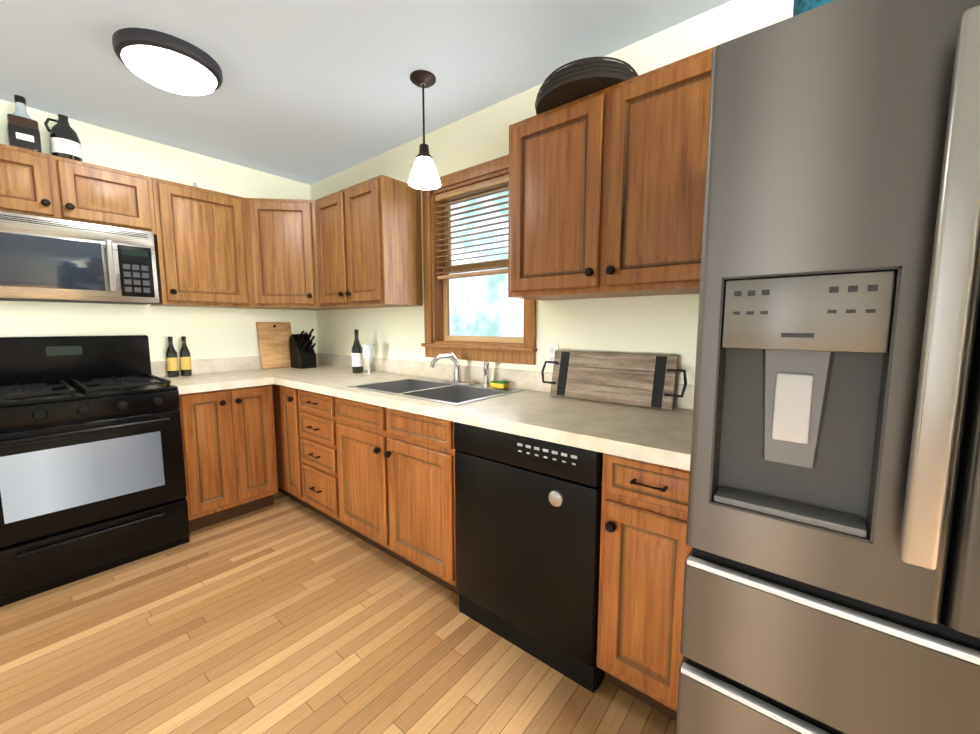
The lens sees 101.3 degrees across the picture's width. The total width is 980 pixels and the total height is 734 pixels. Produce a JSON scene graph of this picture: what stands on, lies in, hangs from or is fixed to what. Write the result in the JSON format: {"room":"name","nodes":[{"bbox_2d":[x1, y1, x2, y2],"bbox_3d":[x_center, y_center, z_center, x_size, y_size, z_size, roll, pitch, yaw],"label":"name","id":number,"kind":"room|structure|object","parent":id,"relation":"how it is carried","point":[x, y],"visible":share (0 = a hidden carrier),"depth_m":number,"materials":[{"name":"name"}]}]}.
{"room":"kitchen","nodes":[
{"label":"kitchen","id":0,"kind":"room"},
{"bbox_2d":[0,99,317,361],"bbox_3d":[-2.979,-0.153,1.840,0.120,2.440,4.720,5,8,39],"label":"wall","id":1,"kind":"structure","parent":0,"point":[209,333],"depth_m":2.68,"materials":[{"name":"beige paint"}]},
{"bbox_2d":[0,144,155,235],"bbox_3d":[-2.351,-0.935,2.161,0.347,0.330,0.802,5,8,39],"label":"upper cabinet","id":2,"kind":"object","parent":1,"relation":"attached to","point":[34,183],"visible":0.98,"depth_m":2.12,"materials":[{"name":"brown wood"}]},
{"bbox_2d":[6,95,41,151],"bbox_3d":[-2.392,-1.234,2.057,0.092,0.284,0.106,5,8,39],"label":"bottle","id":3,"kind":"object","parent":2,"relation":"on","point":[23,131],"visible":0.85,"depth_m":2.03,"materials":[{"name":"brown glass"}]},
{"bbox_2d":[44,114,82,161],"bbox_3d":[-2.310,-1.230,2.175,0.120,0.250,0.136,5,8,39],"label":"bottle","id":4,"kind":"object","parent":2,"relation":"on","point":[64,140],"visible":0.79,"depth_m":2.15,"materials":[{"name":"black"}]},
{"bbox_2d":[0,211,158,304],"bbox_3d":[-2.325,-0.563,2.172,0.422,0.407,0.753,5,8,39],"label":"microwave","id":5,"kind":"object","parent":2,"relation":"attached to","point":[44,259],"visible":1,"depth_m":2.10,"materials":[{"name":"silver metal"}]},
{"bbox_2d":[151,177,250,307],"bbox_3d":[-1.941,-0.782,2.687,0.347,0.745,0.498,5,8,39],"label":"upper cabinet","id":6,"kind":"object","parent":1,"relation":"attached to","point":[201,246],"visible":1,"depth_m":2.57,"materials":[{"name":"brown wood"}]},
{"bbox_2d":[245,198,350,309],"bbox_3d":[-1.476,-0.819,3.035,0.628,0.745,0.627,5,8,39],"label":"upper cabinet","id":7,"kind":"object","parent":1,"relation":"attached to","point":[282,252],"visible":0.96,"depth_m":2.81,"materials":[{"name":"brown wood"}]},
{"bbox_2d":[0,491,675,733],"bbox_3d":[-0.716,1.290,0.072,6.040,0.060,4.840,5,8,39],"label":"floor","id":8,"kind":"structure","parent":0,"point":[284,614],"depth_m":1.54,"materials":[{"name":"brown wood"}]},
{"bbox_2d":[0,335,189,606],"bbox_3d":[-2.191,0.441,2.149,0.738,1.195,0.763,5,8,39],"label":"stove","id":9,"kind":"object","parent":8,"relation":"on","point":[92,475],"visible":1,"depth_m":2.02,"materials":[{"name":"black metal"}]},
{"bbox_2d":[179,384,277,531],"bbox_3d":[-1.841,0.546,2.711,0.647,0.868,0.523,5,8,39],"label":"base cabinet","id":10,"kind":"object","parent":8,"relation":"on","point":[229,446],"visible":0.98,"depth_m":2.51,"materials":[{"name":"brown wood"}]},
{"bbox_2d":[272,384,315,511],"bbox_3d":[-1.387,0.506,3.088,0.875,0.868,0.647,5,8,39],"label":"base cabinet","id":11,"kind":"object","parent":8,"relation":"on","point":[286,408],"visible":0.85,"depth_m":2.69,"materials":[{"name":"brown wood"}]},
{"bbox_2d":[298,389,352,533],"bbox_3d":[-0.874,0.549,2.677,0.438,0.868,0.645,5,8,39],"label":"drawers","id":12,"kind":"object","parent":8,"relation":"on","point":[318,438],"visible":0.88,"depth_m":2.43,"materials":[{"name":"brown wood"}]},
{"bbox_2d":[335,397,458,594],"bbox_3d":[-0.337,0.595,2.243,0.942,0.868,0.647,5,8,39],"label":"base cabinet","id":13,"kind":"object","parent":8,"relation":"on","point":[396,475],"visible":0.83,"depth_m":1.95,"materials":[{"name":"brown wood"}]},
{"bbox_2d":[151,353,693,470],"bbox_3d":[-0.639,0.129,2.104,3.219,0.367,1.167,5,8,39],"label":"countertop","id":14,"kind":"structure","parent":13,"relation":"on","point":[525,403],"depth_m":1.92,"materials":[{"name":"laminate"}]},
{"bbox_2d":[166,337,178,376],"bbox_3d":[-2.108,-0.067,2.660,0.061,0.267,0.062,5,8,39],"label":"wine bottle","id":15,"kind":"object","parent":14,"relation":"on","point":[172,362],"visible":1,"depth_m":2.64,"materials":[{"name":"black glass"}]},
{"bbox_2d":[179,336,191,375],"bbox_3d":[-2.069,-0.074,2.724,0.061,0.267,0.062,5,8,39],"label":"wine bottle","id":16,"kind":"object","parent":14,"relation":"on","point":[185,362],"visible":1,"depth_m":2.71,"materials":[{"name":"black glass"}]},
{"bbox_2d":[256,322,291,368],"bbox_3d":[-1.716,-0.178,3.228,0.080,0.366,0.260,5,8,39],"label":"cutting board","id":17,"kind":"object","parent":14,"relation":"on","point":[274,342],"visible":0.81,"depth_m":3.21,"materials":[{"name":"brown wood"}]},
{"bbox_2d":[290,329,316,368],"bbox_3d":[-1.476,-0.150,3.214,0.259,0.315,0.125,5,8,39],"label":"knife block","id":18,"kind":"object","parent":14,"relation":"on","point":[302,354],"visible":1,"depth_m":3.20,"materials":[{"name":"black wood"}]},
{"bbox_2d":[351,329,362,372],"bbox_3d":[-0.956,-0.114,2.888,0.076,0.312,0.078,5,8,39],"label":"wine bottle","id":19,"kind":"object","parent":14,"relation":"on","point":[357,359],"visible":1,"depth_m":2.86,"materials":[{"name":"black"}]},
{"bbox_2d":[362,345,374,373],"bbox_3d":[-0.852,-0.053,2.823,0.083,0.205,0.084,5,8,39],"label":"wine glass","id":20,"kind":"object","parent":14,"relation":"on","point":[368,351],"visible":0.98,"depth_m":2.79,"materials":[{"name":"clear"}]},
{"bbox_2d":[541,350,686,410],"bbox_3d":[0.526,0.047,1.788,0.662,0.221,0.074,5,8,39],"label":"tray","id":21,"kind":"object","parent":14,"relation":"on","point":[656,379],"visible":0.98,"depth_m":1.76,"materials":[{"name":"brown wood"}]},
{"bbox_2d":[454,422,604,692],"bbox_3d":[0.276,0.649,1.738,0.642,0.866,0.611,5,8,39],"label":"dishwasher","id":22,"kind":"object","parent":8,"relation":"on","point":[527,525],"visible":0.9,"depth_m":1.47,"materials":[{"name":"black metal"}]},
{"bbox_2d":[597,453,692,720],"bbox_3d":[0.655,0.679,1.445,0.310,0.868,0.647,5,8,39],"label":"base cabinet","id":23,"kind":"object","parent":8,"relation":"on","point":[645,549],"visible":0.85,"depth_m":1.22,"materials":[{"name":"brown wood"}]},
{"bbox_2d":[676,0,979,733],"bbox_3d":[0.967,0.268,0.928,0.758,1.794,0.932,5,8,39],"label":"fridge","id":24,"kind":"object","parent":8,"relation":"on","point":[832,575],"visible":1,"depth_m":0.69,"materials":[{"name":"grey metal"}]},
{"bbox_2d":[793,0,834,15],"bbox_3d":[0.706,-0.765,0.808,0.130,0.306,0.340,5,8,39],"label":"bag","id":25,"kind":"object","parent":24,"relation":"on","point":[800,6],"visible":0.04,"depth_m":0.72,"materials":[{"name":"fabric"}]},
{"bbox_2d":[0,0,731,184],"bbox_3d":[-0.716,-1.196,-0.189,6.040,0.060,4.840,5,8,39],"label":"ceiling","id":26,"kind":"structure","parent":0,"point":[310,92],"depth_m":1.81,"materials":[{"name":"grey paint"}]},
{"bbox_2d":[112,27,222,95],"bbox_3d":[-1.423,-1.323,1.796,0.384,0.100,0.384,5,8,39],"label":"ceiling light","id":27,"kind":"object","parent":26,"relation":"attached to","point":[167,62],"visible":1,"depth_m":1.71,"materials":[{"name":"grey"}]},
{"bbox_2d":[408,70,440,189],"bbox_3d":[-0.322,-1.142,1.953,0.160,0.493,0.160,5,8,39],"label":"pendant light","id":28,"kind":"object","parent":26,"relation":"hanging from","point":[424,175],"visible":1,"depth_m":1.93,"materials":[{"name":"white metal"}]},
{"bbox_2d":[310,0,793,384],"bbox_3d":[0.768,-0.145,1.766,5.800,2.440,0.120,5,8,39],"label":"wall","id":29,"kind":"structure","parent":0,"point":[662,325],"depth_m":2.03,"materials":[{"name":"beige paint"}]},
{"bbox_2d":[315,175,422,308],"bbox_3d":[-0.848,-0.784,2.708,0.760,0.745,0.347,5,8,39],"label":"upper cabinet","id":30,"kind":"object","parent":29,"relation":"attached to","point":[369,244],"visible":1,"depth_m":2.52,"materials":[{"name":"brown wood"}]},
{"bbox_2d":[421,155,536,364],"bbox_3d":[-0.064,-0.590,2.364,0.870,1.100,0.160,5,8,39],"label":"window","id":31,"kind":"structure","parent":29,"relation":"in","point":[437,248],"depth_m":2.42,"materials":[{"name":"brown wood"}]},
{"bbox_2d":[546,343,558,365],"bbox_3d":[0.318,-0.062,2.055,0.070,0.115,0.008,5,8,39],"label":"electrical outlet plate","id":32,"kind":"object","parent":29,"relation":"attached to","point":[550,351],"visible":0.77,"depth_m":2.06,"materials":[{"name":"white plastic"}]},
{"bbox_2d":[508,30,756,300],"bbox_3d":[0.515,-0.669,1.611,0.912,0.745,0.347,5,8,39],"label":"upper cabinet","id":33,"kind":"object","parent":29,"relation":"attached to","point":[606,192],"visible":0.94,"depth_m":1.48,"materials":[{"name":"brown wood"}]},
{"bbox_2d":[535,57,637,114],"bbox_3d":[0.393,-1.108,1.614,0.423,0.126,0.423,5,8,39],"label":"basket","id":34,"kind":"object","parent":33,"relation":"on","point":[578,79],"visible":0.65,"depth_m":1.46,"materials":[{"name":"black wicker"}]},
{"label":"outside","id":35,"kind":"structure","parent":0,"visible":0},
{"bbox_2d":[449,191,523,336],"bbox_3d":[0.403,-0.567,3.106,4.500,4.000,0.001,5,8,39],"label":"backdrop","id":36,"kind":"structure","parent":35,"point":[485,305],"depth_m":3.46,"materials":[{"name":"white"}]}
]}

